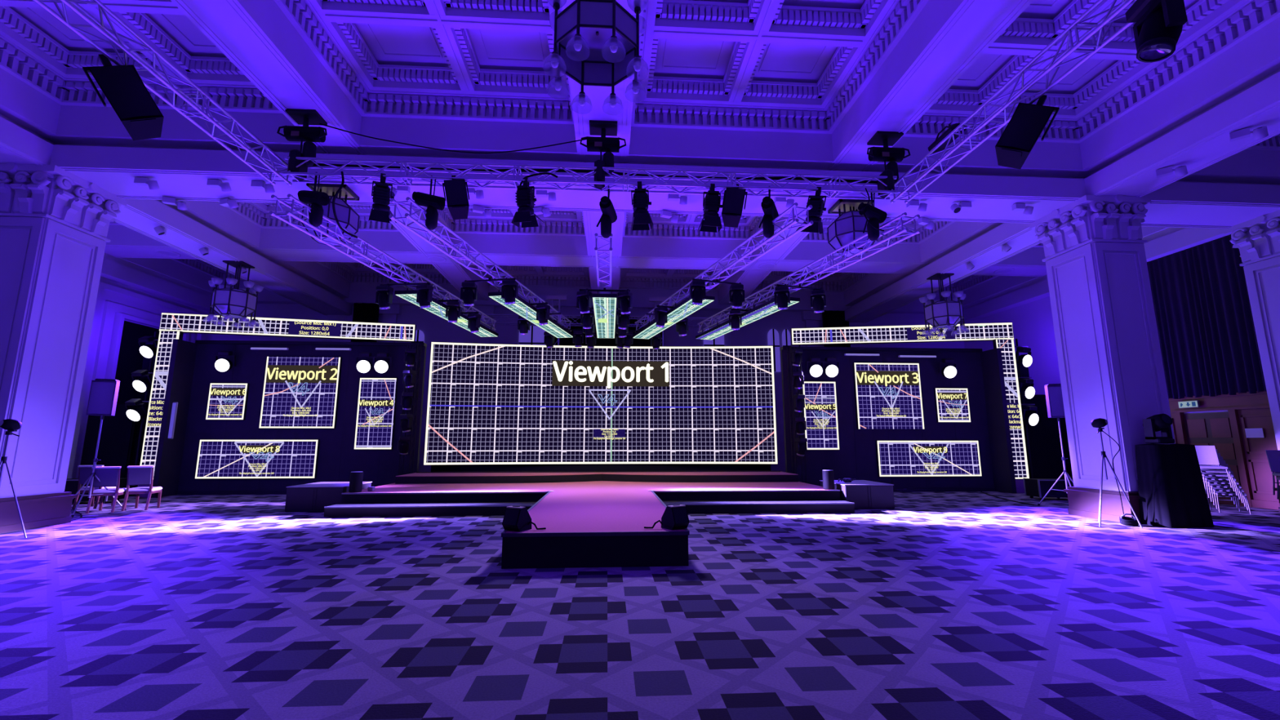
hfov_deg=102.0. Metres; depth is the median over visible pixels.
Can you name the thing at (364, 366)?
light
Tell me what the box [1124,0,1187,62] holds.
light
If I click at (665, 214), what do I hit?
ceiling spotlight
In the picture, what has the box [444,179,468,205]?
grille
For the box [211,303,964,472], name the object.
wall
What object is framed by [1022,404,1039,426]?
light
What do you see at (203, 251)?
ceiling spotlight
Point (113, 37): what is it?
truss
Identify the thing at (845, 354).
batten
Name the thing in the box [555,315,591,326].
truss
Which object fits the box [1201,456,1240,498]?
chair
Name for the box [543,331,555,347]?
light
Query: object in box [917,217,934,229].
ceiling spotlight
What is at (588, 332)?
light
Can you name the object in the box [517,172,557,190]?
power cable
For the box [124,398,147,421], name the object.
light
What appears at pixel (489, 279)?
pipe
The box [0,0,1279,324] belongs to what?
ceiling
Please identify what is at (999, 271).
diffuser
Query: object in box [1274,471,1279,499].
chair
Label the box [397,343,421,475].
truss tower
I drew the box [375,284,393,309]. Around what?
light
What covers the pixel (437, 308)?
led strip
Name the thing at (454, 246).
truss
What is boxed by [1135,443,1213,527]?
draped table
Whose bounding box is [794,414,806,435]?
light
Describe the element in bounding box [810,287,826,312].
light
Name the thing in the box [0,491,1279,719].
floor
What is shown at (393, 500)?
stage
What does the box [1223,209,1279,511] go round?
column
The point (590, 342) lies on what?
light
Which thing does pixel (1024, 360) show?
light
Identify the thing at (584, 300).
light
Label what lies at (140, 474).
wooden chair
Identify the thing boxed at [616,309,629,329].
light
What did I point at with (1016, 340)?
lamp pole
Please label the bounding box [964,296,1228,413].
wall
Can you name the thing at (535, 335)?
window
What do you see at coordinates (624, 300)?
light
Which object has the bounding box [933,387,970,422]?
led screen
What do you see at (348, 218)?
lantern
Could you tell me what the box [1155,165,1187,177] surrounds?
ceiling spotlight
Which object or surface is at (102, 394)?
grille
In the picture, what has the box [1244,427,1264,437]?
paper notice
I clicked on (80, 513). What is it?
cable
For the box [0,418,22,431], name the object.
device
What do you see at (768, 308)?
led strip
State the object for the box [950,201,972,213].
ceiling spotlight
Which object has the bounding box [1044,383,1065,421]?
loudspeaker
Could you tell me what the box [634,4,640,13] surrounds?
socket
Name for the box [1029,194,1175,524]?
column
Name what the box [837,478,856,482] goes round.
heap
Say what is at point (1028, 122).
grille
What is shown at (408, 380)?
light
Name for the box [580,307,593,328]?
light
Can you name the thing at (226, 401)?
led screen
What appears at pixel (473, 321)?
light
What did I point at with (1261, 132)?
ceiling spotlight
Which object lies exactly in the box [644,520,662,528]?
cable
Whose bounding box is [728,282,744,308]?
light
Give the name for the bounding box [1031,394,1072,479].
drape
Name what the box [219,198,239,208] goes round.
ceiling spotlight
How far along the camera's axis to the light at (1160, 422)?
10.18 m
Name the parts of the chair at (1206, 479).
leg, backrest, seat, leg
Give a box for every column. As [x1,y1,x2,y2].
[0,162,127,533]
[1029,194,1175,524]
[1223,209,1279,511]
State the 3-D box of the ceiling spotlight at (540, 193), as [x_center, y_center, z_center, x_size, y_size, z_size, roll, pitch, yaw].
[-1.974,-3.458,10.922,0.415,0.237,0.214,1,-9,-4]
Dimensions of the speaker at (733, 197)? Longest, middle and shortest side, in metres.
0.785 x 0.515 x 0.424 m
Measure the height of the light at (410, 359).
0.622 m
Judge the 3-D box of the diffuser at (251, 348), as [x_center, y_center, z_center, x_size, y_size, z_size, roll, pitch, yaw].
[-11.726,-0.362,16.377,1.090,0.056,0.010,1,-9,-4]
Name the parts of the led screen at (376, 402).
caption plate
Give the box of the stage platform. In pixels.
[395,471,798,484]
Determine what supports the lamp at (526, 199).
hanging from the truss at (408, 178)
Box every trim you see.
[66,281,204,479]
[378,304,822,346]
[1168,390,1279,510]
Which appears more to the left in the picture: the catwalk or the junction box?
the junction box
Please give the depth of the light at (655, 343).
17.50 m
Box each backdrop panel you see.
[151,338,426,497]
[780,346,1016,493]
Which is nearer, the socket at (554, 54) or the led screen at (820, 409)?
the socket at (554, 54)
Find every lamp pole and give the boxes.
[128,331,158,496]
[1014,338,1035,478]
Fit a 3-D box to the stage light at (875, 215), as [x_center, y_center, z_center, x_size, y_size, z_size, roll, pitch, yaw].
[4.341,-2.738,9.792,0.551,0.990,0.325,4,-10,-21]
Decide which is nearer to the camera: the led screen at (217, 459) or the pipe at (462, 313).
the pipe at (462, 313)
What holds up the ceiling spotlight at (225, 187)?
attached to the ceiling
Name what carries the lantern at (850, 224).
hanging from the ceiling
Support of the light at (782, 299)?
hanging from the pipe at (777, 285)
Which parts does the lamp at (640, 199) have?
barn door, barn door, barn door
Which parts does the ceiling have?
coffer panel, coffer panel, wall cornice, coffer panel, coffer panel, coffer panel, coffer panel, coffer panel, coffer panel, wall cornice, coffer panel, coffer panel, coffer panel, coffer panel, coffer panel, coffer panel, coffer panel, coffer panel, wall cornice, coffer panel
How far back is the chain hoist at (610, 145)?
9.67 m
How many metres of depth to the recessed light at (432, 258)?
16.85 m
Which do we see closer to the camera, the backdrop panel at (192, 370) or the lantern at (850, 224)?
the lantern at (850, 224)
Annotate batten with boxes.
[168,401,177,439]
[250,347,288,350]
[315,347,351,351]
[844,353,879,355]
[897,355,936,357]
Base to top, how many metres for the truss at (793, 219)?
0.358 m
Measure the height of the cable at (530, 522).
0.108 m
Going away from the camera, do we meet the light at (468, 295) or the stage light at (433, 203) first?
the stage light at (433, 203)
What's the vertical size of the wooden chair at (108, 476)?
1.032 m
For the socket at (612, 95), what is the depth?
5.93 m
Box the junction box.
[367,486,374,491]
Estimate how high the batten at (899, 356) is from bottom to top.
0.070 m
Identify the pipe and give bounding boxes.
[379,281,431,285]
[435,298,458,302]
[461,311,479,314]
[464,277,515,282]
[530,302,547,305]
[549,312,560,315]
[566,328,582,330]
[579,288,630,292]
[656,305,673,308]
[692,278,739,284]
[730,308,751,311]
[776,284,820,289]
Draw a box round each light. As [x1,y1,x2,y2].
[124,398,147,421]
[131,369,152,392]
[137,336,157,358]
[155,249,181,257]
[214,351,235,372]
[297,172,329,226]
[355,352,373,373]
[373,352,392,373]
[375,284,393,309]
[397,434,410,454]
[399,412,413,432]
[400,390,413,409]
[402,368,415,387]
[404,346,417,366]
[412,175,445,230]
[416,282,433,308]
[426,255,446,262]
[445,299,460,322]
[460,280,477,306]
[467,311,480,333]
[501,277,518,304]
[517,315,530,334]
[536,302,550,324]
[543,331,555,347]
[572,328,583,346]
[576,288,591,313]
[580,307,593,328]
[582,316,595,337]
[585,332,596,348]
[596,186,617,238]
[615,333,625,348]
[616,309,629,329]
[616,324,628,337]
[617,288,632,314]
[622,331,633,347]
[650,333,661,349]
[653,305,667,327]
[675,317,688,336]
[689,279,706,305]
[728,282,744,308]
[728,308,742,329]
[758,186,778,238]
[758,262,776,269]
[773,284,790,309]
[791,346,802,366]
[791,369,804,389]
[792,392,804,412]
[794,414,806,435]
[795,435,807,456]
[805,357,823,377]
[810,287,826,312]
[822,357,839,377]
[857,189,887,240]
[938,358,956,378]
[993,267,1014,274]
[1015,346,1032,367]
[1018,378,1035,399]
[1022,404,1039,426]
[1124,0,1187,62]
[1142,413,1174,443]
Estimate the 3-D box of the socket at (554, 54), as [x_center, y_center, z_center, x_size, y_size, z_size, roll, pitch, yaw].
[-0.874,-3.121,5.328,0.070,0.060,0.067,1,-9,-4]
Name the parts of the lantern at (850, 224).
hanging rod, rose frame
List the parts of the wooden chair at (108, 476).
leg, leg, backrest, rail, seat, leg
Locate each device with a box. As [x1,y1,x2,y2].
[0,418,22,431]
[1090,417,1107,429]
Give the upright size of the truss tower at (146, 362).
4.750 m
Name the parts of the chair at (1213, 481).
leg, backrest, seat, leg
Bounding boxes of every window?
[411,329,424,342]
[518,325,544,345]
[703,328,724,346]
[767,328,780,371]
[782,328,790,346]
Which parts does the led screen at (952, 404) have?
caption plate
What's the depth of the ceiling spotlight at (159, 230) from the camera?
12.66 m
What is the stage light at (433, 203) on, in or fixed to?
hanging from the truss at (408, 178)
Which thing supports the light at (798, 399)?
attached to the truss tower at (799, 346)
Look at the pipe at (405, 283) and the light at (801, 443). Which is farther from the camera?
the light at (801, 443)
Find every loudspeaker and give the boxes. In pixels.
[86,378,119,419]
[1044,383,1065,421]
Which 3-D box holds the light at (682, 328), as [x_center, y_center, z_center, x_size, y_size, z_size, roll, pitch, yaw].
[1.256,-1.003,15.378,0.350,0.622,0.319,-5,-10,27]
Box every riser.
[284,481,372,511]
[819,480,894,509]
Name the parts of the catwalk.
edge rail, edge rail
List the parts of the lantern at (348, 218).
rose frame, hanging rod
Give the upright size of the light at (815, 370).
0.682 m
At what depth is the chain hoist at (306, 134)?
9.34 m
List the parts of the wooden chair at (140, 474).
leg, leg, backrest, rail, seat, leg, leg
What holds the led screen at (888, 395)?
attached to the backdrop panel at (978, 371)
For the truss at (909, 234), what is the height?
0.358 m
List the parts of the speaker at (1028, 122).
plate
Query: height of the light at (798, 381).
0.622 m
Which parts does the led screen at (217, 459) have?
caption plate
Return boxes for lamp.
[368,173,396,222]
[511,177,544,227]
[631,181,653,230]
[697,183,722,232]
[795,186,826,234]
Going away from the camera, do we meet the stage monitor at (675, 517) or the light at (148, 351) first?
the stage monitor at (675, 517)
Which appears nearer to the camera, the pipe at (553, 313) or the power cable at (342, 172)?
the power cable at (342, 172)
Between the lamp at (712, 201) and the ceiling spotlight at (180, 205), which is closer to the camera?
the lamp at (712, 201)
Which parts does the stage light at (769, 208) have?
motor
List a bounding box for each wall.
[71,276,212,478]
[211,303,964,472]
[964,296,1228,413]
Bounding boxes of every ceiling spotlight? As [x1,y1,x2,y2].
[133,177,159,190]
[153,226,166,235]
[161,195,187,210]
[199,247,208,255]
[206,179,231,191]
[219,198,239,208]
[239,266,247,273]
[250,180,275,193]
[390,186,410,197]
[466,187,484,199]
[472,204,491,217]
[533,206,551,217]
[536,190,555,200]
[660,209,678,222]
[667,193,687,204]
[773,196,794,207]
[883,217,891,226]
[906,200,927,211]
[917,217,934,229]
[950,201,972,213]
[966,262,974,270]
[1001,244,1011,252]
[1011,203,1033,214]
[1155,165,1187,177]
[1229,126,1268,142]
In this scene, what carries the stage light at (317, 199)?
hanging from the truss at (408, 178)
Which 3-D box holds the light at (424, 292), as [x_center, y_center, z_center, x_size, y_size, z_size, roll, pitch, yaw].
[-5.051,-1.508,12.167,0.350,0.622,0.319,-3,-10,20]
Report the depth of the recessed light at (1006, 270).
18.05 m
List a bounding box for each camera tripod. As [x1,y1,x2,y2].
[0,431,26,537]
[1097,428,1142,528]
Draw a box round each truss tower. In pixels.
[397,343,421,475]
[786,345,807,483]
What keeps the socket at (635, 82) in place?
attached to the chandelier at (596, 42)
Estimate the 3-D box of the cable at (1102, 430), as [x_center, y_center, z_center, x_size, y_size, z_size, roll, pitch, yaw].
[9.373,2.288,10.094,0.538,1.835,0.195,4,-10,-23]
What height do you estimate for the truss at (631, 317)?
0.388 m
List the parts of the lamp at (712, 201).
barn door, barn door, barn door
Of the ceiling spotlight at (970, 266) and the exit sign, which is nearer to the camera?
the exit sign
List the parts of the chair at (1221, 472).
backrest, seat, leg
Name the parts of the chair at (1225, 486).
leg, seat, leg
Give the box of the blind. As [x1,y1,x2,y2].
[414,329,424,341]
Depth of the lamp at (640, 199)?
9.38 m
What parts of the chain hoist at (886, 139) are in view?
rod, ceiling plate, label plate, motor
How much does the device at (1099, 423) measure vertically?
0.210 m
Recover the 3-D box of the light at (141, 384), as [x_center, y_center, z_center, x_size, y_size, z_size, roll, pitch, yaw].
[-15.155,0.643,15.790,0.540,0.682,0.496,0,-9,1]
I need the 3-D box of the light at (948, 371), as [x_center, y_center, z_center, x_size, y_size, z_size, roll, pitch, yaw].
[10.164,0.283,17.111,0.540,0.682,0.378,-1,-9,4]
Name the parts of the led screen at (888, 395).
caption plate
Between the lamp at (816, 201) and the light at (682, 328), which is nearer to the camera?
the lamp at (816, 201)
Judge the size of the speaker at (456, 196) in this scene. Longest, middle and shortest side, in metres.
0.768 x 0.511 x 0.424 m
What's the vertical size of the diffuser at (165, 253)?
0.012 m
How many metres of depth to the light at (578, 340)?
17.07 m
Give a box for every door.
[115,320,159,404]
[1182,412,1241,497]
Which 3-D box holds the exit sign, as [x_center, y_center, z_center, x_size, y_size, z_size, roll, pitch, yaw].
[14.976,1.210,14.143,0.064,0.180,0.480,1,-9,-4]
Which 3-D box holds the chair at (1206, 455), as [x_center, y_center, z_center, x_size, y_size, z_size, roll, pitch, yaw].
[13.026,2.429,11.901,0.505,0.913,0.648,-6,-11,32]
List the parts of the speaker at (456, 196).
plate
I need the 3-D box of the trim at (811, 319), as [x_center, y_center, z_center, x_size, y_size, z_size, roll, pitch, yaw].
[-1.462,1.366,21.895,19.040,7.300,0.220,1,-9,-4]
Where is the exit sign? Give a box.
[1177,400,1200,408]
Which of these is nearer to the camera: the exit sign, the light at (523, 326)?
the exit sign
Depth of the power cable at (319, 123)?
10.10 m
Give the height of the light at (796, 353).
0.622 m
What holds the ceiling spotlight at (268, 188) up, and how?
attached to the ceiling
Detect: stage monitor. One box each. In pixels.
[502,506,531,532]
[661,504,688,530]
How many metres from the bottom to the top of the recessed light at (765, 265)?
0.045 m
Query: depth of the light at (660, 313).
14.10 m
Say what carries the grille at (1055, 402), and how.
attached to the loudspeaker at (1054, 397)
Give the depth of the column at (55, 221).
9.94 m
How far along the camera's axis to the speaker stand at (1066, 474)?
12.80 m
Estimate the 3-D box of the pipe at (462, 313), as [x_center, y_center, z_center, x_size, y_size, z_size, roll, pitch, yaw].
[-5.267,-1.370,14.995,1.240,0.086,0.059,-1,-9,6]
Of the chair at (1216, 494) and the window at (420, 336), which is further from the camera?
the window at (420, 336)
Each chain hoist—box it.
[276,108,327,180]
[579,120,626,189]
[866,131,910,197]
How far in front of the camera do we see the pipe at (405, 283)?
12.24 m
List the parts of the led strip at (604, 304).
caption plate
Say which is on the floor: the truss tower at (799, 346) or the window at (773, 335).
the truss tower at (799, 346)
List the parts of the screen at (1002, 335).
caption plate, caption plate, board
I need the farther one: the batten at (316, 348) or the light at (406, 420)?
the batten at (316, 348)
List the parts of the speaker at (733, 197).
plate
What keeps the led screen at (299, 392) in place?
attached to the backdrop panel at (192, 370)
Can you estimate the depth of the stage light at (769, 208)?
9.54 m
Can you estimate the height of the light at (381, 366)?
0.682 m
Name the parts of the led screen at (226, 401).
caption plate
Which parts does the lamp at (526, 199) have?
barn door, barn door, barn door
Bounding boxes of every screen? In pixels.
[137,312,416,497]
[195,439,319,479]
[205,382,248,420]
[258,355,342,428]
[353,377,397,449]
[423,342,777,471]
[791,322,1029,493]
[802,381,839,449]
[853,362,924,429]
[875,440,982,476]
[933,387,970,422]
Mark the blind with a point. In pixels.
(420, 336)
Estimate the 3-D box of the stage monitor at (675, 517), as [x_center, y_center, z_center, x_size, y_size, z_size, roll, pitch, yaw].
[0.480,2.136,7.071,0.250,0.312,0.316,6,-11,-33]
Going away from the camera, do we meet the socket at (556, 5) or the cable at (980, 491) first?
the socket at (556, 5)
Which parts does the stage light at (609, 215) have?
motor, chain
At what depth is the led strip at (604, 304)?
14.23 m
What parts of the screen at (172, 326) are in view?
board, caption plate, caption plate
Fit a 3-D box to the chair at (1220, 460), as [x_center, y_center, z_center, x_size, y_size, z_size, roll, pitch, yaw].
[13.174,2.604,11.923,0.505,0.913,0.648,-6,-11,32]
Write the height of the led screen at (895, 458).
1.164 m
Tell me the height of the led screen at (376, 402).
2.264 m
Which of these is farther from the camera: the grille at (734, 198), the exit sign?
the exit sign
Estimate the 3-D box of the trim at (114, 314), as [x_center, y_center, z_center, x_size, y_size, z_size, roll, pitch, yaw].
[-17.360,1.122,18.151,0.200,6.620,4.500,1,-9,-4]
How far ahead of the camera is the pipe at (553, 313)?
15.05 m
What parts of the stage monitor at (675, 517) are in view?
panel, panel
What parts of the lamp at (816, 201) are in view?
barn door, barn door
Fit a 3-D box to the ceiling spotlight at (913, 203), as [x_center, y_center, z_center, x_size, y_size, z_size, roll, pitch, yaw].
[6.110,-3.380,11.420,0.415,0.237,0.214,1,-9,-4]
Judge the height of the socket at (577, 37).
0.060 m
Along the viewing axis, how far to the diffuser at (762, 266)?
17.62 m
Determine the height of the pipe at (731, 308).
0.086 m
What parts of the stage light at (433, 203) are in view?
motor, chain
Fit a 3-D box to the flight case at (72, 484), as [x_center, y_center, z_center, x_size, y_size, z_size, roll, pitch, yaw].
[-14.501,3.448,13.655,1.336,0.628,0.636,1,-9,-7]
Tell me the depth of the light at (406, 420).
15.75 m
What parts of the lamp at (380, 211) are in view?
barn door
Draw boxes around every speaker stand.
[71,419,126,517]
[1037,421,1073,505]
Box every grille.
[87,382,115,413]
[89,66,161,119]
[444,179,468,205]
[722,187,745,214]
[996,104,1053,150]
[1048,386,1065,416]
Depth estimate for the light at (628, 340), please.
17.20 m
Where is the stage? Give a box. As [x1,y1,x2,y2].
[324,480,854,516]
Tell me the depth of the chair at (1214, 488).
11.81 m
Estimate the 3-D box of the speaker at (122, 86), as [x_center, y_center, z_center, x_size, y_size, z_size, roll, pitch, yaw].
[-6.440,-3.285,6.532,0.813,0.900,0.511,4,-10,-26]
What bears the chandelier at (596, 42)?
hanging from the ceiling
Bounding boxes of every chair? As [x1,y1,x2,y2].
[71,465,115,509]
[85,466,126,513]
[121,465,162,511]
[1195,445,1232,487]
[1199,448,1235,491]
[1200,453,1238,495]
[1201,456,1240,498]
[1202,460,1243,502]
[1204,463,1246,506]
[1206,467,1248,510]
[1208,471,1251,514]
[1265,449,1279,494]
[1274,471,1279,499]
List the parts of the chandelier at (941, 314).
arm, arm, hanging rod, glass, frame, arm, arm, arm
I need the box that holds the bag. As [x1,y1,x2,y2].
[928,123,965,153]
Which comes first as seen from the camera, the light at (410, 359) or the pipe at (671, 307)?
the pipe at (671, 307)
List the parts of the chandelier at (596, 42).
bulb, arm, bulb, arm, bulb, arm, bulb, arm, glass, bulb, arm, bulb, arm, bulb, arm, bulb, bulb, arm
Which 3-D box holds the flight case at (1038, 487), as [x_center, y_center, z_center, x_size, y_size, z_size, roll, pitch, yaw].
[11.492,3.625,14.558,0.936,0.558,0.636,-1,-9,4]
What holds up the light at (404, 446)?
attached to the truss tower at (411, 346)
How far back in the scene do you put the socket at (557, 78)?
5.65 m
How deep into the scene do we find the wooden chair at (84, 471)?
12.54 m
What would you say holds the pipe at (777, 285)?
attached to the truss at (909, 234)
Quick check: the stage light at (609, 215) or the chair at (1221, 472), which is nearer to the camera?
the stage light at (609, 215)
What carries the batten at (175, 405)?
attached to the backdrop panel at (192, 370)
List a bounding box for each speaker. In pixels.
[82,53,164,140]
[348,471,363,492]
[442,175,469,219]
[721,184,747,227]
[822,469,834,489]
[995,94,1059,168]
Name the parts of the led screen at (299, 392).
caption plate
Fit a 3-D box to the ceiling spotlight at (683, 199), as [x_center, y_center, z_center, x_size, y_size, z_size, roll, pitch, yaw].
[0.810,-3.431,11.093,0.415,0.237,0.214,1,-9,-4]
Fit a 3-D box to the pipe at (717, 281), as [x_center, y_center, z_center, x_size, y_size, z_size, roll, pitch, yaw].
[1.795,-1.831,12.065,1.240,0.086,0.058,3,-9,-18]
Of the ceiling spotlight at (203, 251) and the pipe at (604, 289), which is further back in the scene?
the ceiling spotlight at (203, 251)
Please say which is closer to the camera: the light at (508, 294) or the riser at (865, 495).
the light at (508, 294)
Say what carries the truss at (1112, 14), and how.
hanging from the chain hoist at (886, 139)
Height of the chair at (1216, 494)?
0.913 m
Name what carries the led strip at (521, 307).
hanging from the truss at (454, 246)
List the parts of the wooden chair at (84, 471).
leg, backrest, rail, leg, leg, seat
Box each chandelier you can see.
[207,260,259,326]
[551,0,641,107]
[921,273,966,335]
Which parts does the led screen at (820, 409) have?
caption plate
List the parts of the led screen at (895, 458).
caption plate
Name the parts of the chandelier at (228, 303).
arm, arm, arm, glass, frame, hanging rod, arm, arm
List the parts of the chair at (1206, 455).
backrest, seat, leg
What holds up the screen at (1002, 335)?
on the floor
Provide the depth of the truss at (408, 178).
9.61 m
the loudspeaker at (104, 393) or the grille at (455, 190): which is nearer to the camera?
the grille at (455, 190)
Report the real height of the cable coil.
0.223 m
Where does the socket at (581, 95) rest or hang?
attached to the chandelier at (596, 42)
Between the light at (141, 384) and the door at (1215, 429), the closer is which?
the door at (1215, 429)
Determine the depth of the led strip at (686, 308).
14.41 m
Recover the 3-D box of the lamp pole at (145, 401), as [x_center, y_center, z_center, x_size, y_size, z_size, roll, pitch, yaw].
[-15.144,1.578,15.839,0.559,5.000,0.500,-5,-10,31]
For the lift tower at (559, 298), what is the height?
7.367 m
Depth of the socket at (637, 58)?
5.35 m
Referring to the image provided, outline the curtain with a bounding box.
[1146,234,1266,399]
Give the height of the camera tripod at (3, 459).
1.774 m
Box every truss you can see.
[32,0,292,186]
[269,193,496,330]
[282,155,897,200]
[388,196,572,331]
[480,313,536,325]
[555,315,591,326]
[594,232,613,293]
[628,315,654,327]
[634,202,813,330]
[669,316,731,328]
[697,212,921,333]
[890,0,1135,204]
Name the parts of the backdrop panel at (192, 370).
return panel, foot rail, rail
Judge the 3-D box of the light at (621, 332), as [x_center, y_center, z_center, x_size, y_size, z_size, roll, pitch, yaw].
[-0.535,-0.970,15.593,0.350,0.622,0.319,-2,-9,15]
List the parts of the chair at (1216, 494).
leg, seat, leg, leg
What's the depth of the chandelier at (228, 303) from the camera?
15.11 m
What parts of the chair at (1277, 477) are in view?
leg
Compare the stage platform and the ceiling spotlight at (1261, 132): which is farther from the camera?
the stage platform
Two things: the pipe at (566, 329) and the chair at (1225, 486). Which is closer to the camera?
the chair at (1225, 486)
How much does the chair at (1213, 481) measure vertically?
0.913 m
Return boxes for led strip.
[394,288,498,337]
[488,289,573,337]
[591,291,617,337]
[632,295,715,338]
[695,295,799,339]
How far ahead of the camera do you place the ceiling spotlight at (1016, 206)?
11.53 m
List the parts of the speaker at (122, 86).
plate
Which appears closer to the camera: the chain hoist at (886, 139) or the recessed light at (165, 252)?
the chain hoist at (886, 139)
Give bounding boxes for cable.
[71,505,82,520]
[312,163,877,183]
[319,123,586,153]
[332,171,357,238]
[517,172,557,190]
[528,520,546,529]
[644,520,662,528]
[862,187,884,231]
[980,490,1034,505]
[1102,430,1124,516]
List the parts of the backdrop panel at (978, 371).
rail, foot rail, return panel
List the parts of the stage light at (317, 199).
motor, chain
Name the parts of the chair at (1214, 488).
leg, seat, leg, leg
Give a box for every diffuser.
[158,251,177,256]
[250,347,287,349]
[315,347,349,350]
[429,257,444,261]
[760,264,774,268]
[995,269,1012,273]
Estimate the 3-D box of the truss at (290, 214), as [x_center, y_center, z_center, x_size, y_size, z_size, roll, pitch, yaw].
[-5.477,-1.868,13.006,0.358,0.358,9.071,-1,-9,6]
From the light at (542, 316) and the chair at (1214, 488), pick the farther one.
the light at (542, 316)
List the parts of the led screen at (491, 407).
caption plate, caption plate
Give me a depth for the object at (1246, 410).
12.88 m
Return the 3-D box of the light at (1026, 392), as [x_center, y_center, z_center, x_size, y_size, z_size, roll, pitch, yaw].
[12.604,0.942,16.935,0.540,0.683,0.386,2,-9,-13]
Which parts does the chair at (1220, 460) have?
leg, backrest, seat, leg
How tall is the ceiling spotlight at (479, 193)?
0.237 m
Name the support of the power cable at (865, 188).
hanging from the truss at (408, 178)
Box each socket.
[551,51,558,59]
[552,0,559,9]
[555,75,561,82]
[574,33,581,41]
[578,91,585,97]
[609,93,616,99]
[610,35,617,44]
[632,78,639,85]
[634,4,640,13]
[634,55,640,62]
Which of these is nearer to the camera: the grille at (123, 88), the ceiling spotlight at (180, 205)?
the grille at (123, 88)
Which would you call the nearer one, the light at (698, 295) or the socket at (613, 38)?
the socket at (613, 38)
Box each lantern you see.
[301,182,359,246]
[826,199,875,257]
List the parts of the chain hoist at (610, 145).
label plate, rod, motor, ceiling plate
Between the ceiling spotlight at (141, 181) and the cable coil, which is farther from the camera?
the ceiling spotlight at (141, 181)
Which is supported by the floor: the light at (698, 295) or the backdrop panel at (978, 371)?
the backdrop panel at (978, 371)
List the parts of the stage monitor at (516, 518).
panel, panel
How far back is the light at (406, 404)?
15.85 m
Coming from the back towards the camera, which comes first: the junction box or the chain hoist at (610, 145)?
the junction box
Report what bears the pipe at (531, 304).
attached to the truss at (454, 246)
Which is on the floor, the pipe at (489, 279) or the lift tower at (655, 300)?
the lift tower at (655, 300)
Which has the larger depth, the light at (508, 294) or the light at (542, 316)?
the light at (542, 316)
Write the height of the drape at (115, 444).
2.750 m
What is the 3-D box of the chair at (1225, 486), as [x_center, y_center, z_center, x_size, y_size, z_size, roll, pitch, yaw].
[13.394,2.868,11.956,0.505,0.913,0.648,-6,-11,32]
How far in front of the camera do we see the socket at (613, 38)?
5.09 m
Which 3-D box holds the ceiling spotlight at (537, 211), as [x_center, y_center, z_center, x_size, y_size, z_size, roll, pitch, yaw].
[-2.223,-3.332,11.725,0.415,0.237,0.214,-3,-9,16]
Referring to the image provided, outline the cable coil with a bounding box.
[1119,513,1138,526]
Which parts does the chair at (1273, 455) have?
backrest, leg, seat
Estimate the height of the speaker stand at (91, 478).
2.164 m
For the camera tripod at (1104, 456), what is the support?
on the floor
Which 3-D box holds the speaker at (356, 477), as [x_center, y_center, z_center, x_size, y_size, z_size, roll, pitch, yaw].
[-6.646,2.849,12.135,0.270,0.467,0.270,1,-9,-4]
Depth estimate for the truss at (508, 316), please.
20.13 m
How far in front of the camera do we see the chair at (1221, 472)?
11.74 m
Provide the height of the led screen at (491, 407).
4.877 m
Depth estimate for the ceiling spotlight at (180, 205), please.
11.27 m
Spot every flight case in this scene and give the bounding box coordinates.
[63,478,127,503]
[1022,478,1074,499]
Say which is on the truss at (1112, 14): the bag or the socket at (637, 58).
the bag
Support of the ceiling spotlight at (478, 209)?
hanging from the ceiling
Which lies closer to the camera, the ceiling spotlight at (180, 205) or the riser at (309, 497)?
the ceiling spotlight at (180, 205)
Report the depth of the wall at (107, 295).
17.28 m
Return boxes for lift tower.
[545,295,566,345]
[648,297,669,346]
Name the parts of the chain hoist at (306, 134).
label plate, chain, motor, rod, ceiling plate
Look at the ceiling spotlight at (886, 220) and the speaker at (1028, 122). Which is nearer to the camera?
the speaker at (1028, 122)
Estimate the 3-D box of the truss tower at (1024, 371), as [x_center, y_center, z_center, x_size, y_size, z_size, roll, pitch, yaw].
[12.752,2.146,17.517,1.050,4.400,0.220,1,-9,-4]
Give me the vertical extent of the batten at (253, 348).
0.070 m
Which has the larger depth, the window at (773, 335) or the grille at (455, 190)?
the window at (773, 335)
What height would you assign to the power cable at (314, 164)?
0.118 m
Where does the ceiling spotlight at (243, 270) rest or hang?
attached to the ceiling
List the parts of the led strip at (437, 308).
caption plate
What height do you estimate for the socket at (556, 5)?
0.060 m
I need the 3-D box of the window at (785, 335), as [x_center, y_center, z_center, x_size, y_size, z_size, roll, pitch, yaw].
[6.444,-0.425,22.736,0.350,1.900,0.060,1,-9,-4]
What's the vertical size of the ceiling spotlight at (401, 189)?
0.237 m
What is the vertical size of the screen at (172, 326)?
5.492 m
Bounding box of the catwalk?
[501,490,689,568]
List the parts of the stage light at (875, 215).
chain, motor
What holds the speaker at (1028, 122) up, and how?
hanging from the truss at (1112, 14)
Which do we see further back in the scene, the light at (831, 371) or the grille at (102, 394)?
the light at (831, 371)

